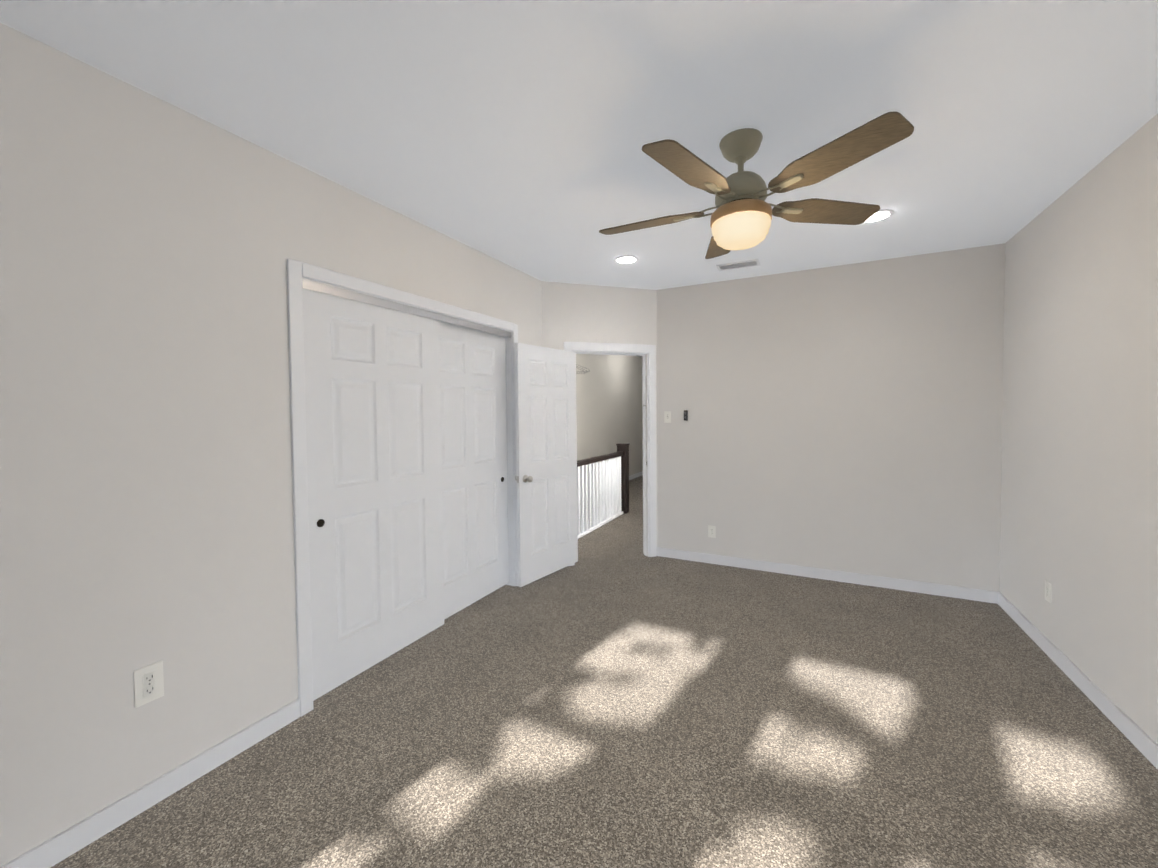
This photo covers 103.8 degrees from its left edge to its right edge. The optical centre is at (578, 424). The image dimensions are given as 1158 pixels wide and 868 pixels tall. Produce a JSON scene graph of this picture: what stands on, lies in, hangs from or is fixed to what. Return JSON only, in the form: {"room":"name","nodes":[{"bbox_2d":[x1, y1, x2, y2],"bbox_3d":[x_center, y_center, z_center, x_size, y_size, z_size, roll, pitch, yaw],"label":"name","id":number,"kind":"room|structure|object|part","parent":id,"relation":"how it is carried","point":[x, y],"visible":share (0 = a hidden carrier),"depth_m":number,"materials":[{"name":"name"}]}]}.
{"room":"empty bedroom","nodes":[
{"label":"empty bedroom","id":0,"kind":"room"},
{"bbox_2d":[0,23,542,866],"bbox_3d":[-1.363,0.080,2.448,0.120,2.740,4.288,0,2,27],"label":"wall","id":1,"kind":"structure","parent":0,"point":[150,245],"depth_m":1.73,"materials":[{"name":"paint"}]},
{"bbox_2d":[133,660,163,707],"bbox_3d":[-1.652,0.998,1.745,0.011,0.140,0.085,0,2,27],"label":"electrical outlet","id":2,"kind":"object","parent":1,"relation":"attached to","point":[148,683],"visible":1,"depth_m":1.74,"materials":[{"name":"white plastic"}]},
{"bbox_2d":[0,699,299,867],"bbox_3d":[-1.262,1.401,2.511,0.014,0.092,4.174,0,2,27],"label":"baseboard","id":3,"kind":"structure","parent":1,"relation":"attached to","point":[58,848],"depth_m":1.74,"materials":[{"name":"white wood"}]},
{"bbox_2d":[302,288,443,700],"bbox_3d":[-1.186,0.347,2.736,0.034,2.135,0.955,0,2,27],"label":"closet doors","id":4,"kind":"structure","parent":1,"relation":"in","point":[373,418],"depth_m":2.64,"materials":[{"name":"white wood"}]},
{"bbox_2d":[317,477,503,526],"bbox_3d":[-1.000,0.492,3.114,0.050,0.042,1.680,0,2,27],"label":"door knob","id":5,"kind":"object","parent":4,"relation":"attached to","point":[320,522],"depth_m":2.38,"materials":[{"name":"black metal"}]},
{"bbox_3d":[-1.350,0.517,2.374,0.004,0.042,0.042,0,2,27],"label":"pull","id":6,"kind":"part","parent":5,"relation":"part of","materials":[{"name":"black metal"}]},
{"bbox_2d":[286,259,517,716],"bbox_3d":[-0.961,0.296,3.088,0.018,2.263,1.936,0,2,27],"label":"trim","id":7,"kind":"structure","parent":1,"relation":"attached to","point":[297,271],"depth_m":2.26,"materials":[{"name":"white wood"}]},
{"bbox_2d":[302,278,510,337],"bbox_3d":[-1.028,-0.734,3.087,0.101,0.048,1.792,0,2,27],"label":"trim","id":8,"kind":"structure","parent":1,"relation":"attached to","point":[339,292],"depth_m":2.77,"materials":[{"name":"white wood"}]},
{"bbox_2d":[439,321,508,619],"bbox_3d":[-0.851,0.322,3.500,0.034,2.135,0.955,0,2,27],"label":"closet doors","id":9,"kind":"structure","parent":1,"relation":"in","point":[473,407],"depth_m":3.52,"materials":[{"name":"white wood"}]},
{"bbox_2d":[0,0,1157,357],"bbox_3d":[1.396,-1.444,5.147,5.036,0.100,11.690,0,2,27],"label":"ceiling","id":10,"kind":"structure","parent":0,"point":[516,134],"depth_m":1.81,"materials":[{"name":"paint"}]},
{"bbox_2d":[614,255,638,263],"bbox_3d":[0.386,-1.338,3.695,0.200,0.010,0.200,0,2,27],"label":"recessed light","id":11,"kind":"object","parent":10,"relation":"in","point":[626,259],"visible":0.96,"depth_m":3.68,"materials":[{"name":"white plastic"}]},
{"bbox_2d":[716,259,760,270],"bbox_3d":[1.354,-1.350,3.860,0.340,0.014,0.170,0,2,27],"label":"ceiling vent","id":12,"kind":"object","parent":10,"relation":"in","point":[739,264],"visible":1,"depth_m":3.85,"materials":[{"name":"silver metal"}]},
{"bbox_2d":[599,111,913,258],"bbox_3d":[0.698,-1.060,2.106,1.284,0.480,1.339,0,2,27],"label":"ceiling fan","id":13,"kind":"object","parent":10,"relation":"hanging from","point":[742,214],"visible":1,"depth_m":1.98,"materials":[{"name":"beige wood"}]},
{"bbox_3d":[0.745,-0.876,2.092,0.259,0.110,0.259,0,2,27],"label":"lamp shade","id":14,"kind":"part","parent":13,"relation":"part of","materials":[{"name":"white glass"}]},
{"bbox_2d":[864,209,894,222],"bbox_3d":[1.897,-1.330,2.903,0.200,0.010,0.200,0,2,27],"label":"recessed light","id":15,"kind":"object","parent":10,"relation":"in","point":[881,214],"visible":0.58,"depth_m":2.88,"materials":[{"name":"white plastic"}]},
{"bbox_2d":[542,281,657,555],"bbox_3d":[0.216,0.004,4.561,1.194,2.740,0.120,-1,2,-17],"label":"wall","id":16,"kind":"structure","parent":0,"point":[571,312],"depth_m":4.48,"materials":[{"name":"paint"}]},
{"bbox_2d":[515,343,577,586],"bbox_3d":[-0.271,0.333,4.088,0.035,2.030,0.795,1,2,37],"label":"entry door","id":17,"kind":"structure","parent":16,"relation":"in","point":[546,447],"depth_m":4.03,"materials":[{"name":"white wood"}]},
{"bbox_2d":[515,475,532,482],"bbox_3d":[-0.475,0.458,3.810,0.174,0.066,0.122,0,2,27],"label":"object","id":18,"kind":"structure","parent":17,"relation":"attached to","point":[526,478],"depth_m":3.78,"materials":[{"name":"grey metal"}]},
{"bbox_2d":[564,342,656,565],"bbox_3d":[0.308,0.283,4.596,0.970,2.180,0.156,-1,2,-17],"label":"door frame","id":19,"kind":"structure","parent":16,"relation":"attached to","point":[650,350],"depth_m":4.64,"materials":[{"name":"white wood"}]},
{"bbox_2d":[51,475,1157,867],"bbox_3d":[1.423,1.395,5.228,5.036,0.100,11.690,0,2,27],"label":"floor","id":20,"kind":"structure","parent":0,"point":[613,697],"depth_m":2.02,"materials":[{"name":"carpet"}]},
{"bbox_2d":[577,443,629,538],"bbox_3d":[0.166,0.829,5.769,0.156,1.025,2.308,0,2,27],"label":"stair rail","id":21,"kind":"object","parent":20,"relation":"on","point":[605,500],"visible":0.69,"depth_m":6.05,"materials":[{"name":"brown wood"}]},
{"bbox_2d":[576,354,642,490],"bbox_3d":[0.074,-0.091,7.981,0.120,2.740,7.920,0,2,27],"label":"wall","id":22,"kind":"structure","parent":0,"point":[609,401],"depth_m":8.87,"materials":[{"name":"paint"}]},
{"bbox_2d":[587,471,642,491],"bbox_3d":[0.140,1.233,7.983,0.018,0.092,7.704,0,2,27],"label":"baseboard","id":23,"kind":"structure","parent":22,"relation":"attached to","point":[633,476],"depth_m":10.15,"materials":[{"name":"white wood"}]},
{"bbox_2d":[656,243,1004,591],"bbox_3d":[2.038,0.000,4.117,2.706,2.740,0.120,0,2,27],"label":"wall","id":24,"kind":"structure","parent":0,"point":[846,418],"depth_m":3.92,"materials":[{"name":"paint"}]},
{"bbox_2d":[664,411,670,422],"bbox_3d":[0.901,-0.073,4.613,0.070,0.115,0.022,0,2,27],"label":"light switch","id":25,"kind":"object","parent":24,"relation":"attached to","point":[667,416],"visible":1,"depth_m":4.62,"materials":[{"name":"white plastic"}]},
{"bbox_2d":[684,410,687,420],"bbox_3d":[1.063,-0.089,4.529,0.038,0.102,0.023,0,2,27],"label":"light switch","id":26,"kind":"object","parent":24,"relation":"attached to","point":[685,415],"visible":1,"depth_m":4.52,"materials":[{"name":"black plastic"}]},
{"bbox_2d":[708,525,715,537],"bbox_3d":[1.304,1.053,4.453,0.070,0.115,0.009,0,2,27],"label":"electrical outlet","id":27,"kind":"object","parent":24,"relation":"attached to","point":[712,531],"visible":1,"depth_m":4.45,"materials":[{"name":"white plastic"}]},
{"bbox_2d":[657,547,997,603],"bbox_3d":[2.018,1.325,4.096,2.710,0.092,0.014,0,2,27],"label":"baseboard","id":28,"kind":"structure","parent":24,"relation":"attached to","point":[918,586],"depth_m":3.96,"materials":[{"name":"white wood"}]},
{"bbox_2d":[999,114,1157,744],"bbox_3d":[2.137,0.082,1.198,0.120,2.740,5.235,0,2,27],"label":"wall","id":29,"kind":"structure","parent":0,"point":[1079,502],"depth_m":2.36,"materials":[{"name":"paint"}]},
{"bbox_2d":[1045,580,1051,602],"bbox_3d":[2.860,1.021,2.769,0.009,0.115,0.070,0,2,27],"label":"electrical outlet","id":30,"kind":"object","parent":29,"relation":"attached to","point":[1048,588],"visible":1,"depth_m":2.76,"materials":[{"name":"white plastic"}]},
{"bbox_2d":[997,592,1157,769],"bbox_3d":[2.090,1.405,1.266,0.014,0.092,4.995,0,2,27],"label":"baseboard","id":31,"kind":"structure","parent":29,"relation":"attached to","point":[1141,741],"depth_m":2.34,"materials":[{"name":"white wood"}]}
]}

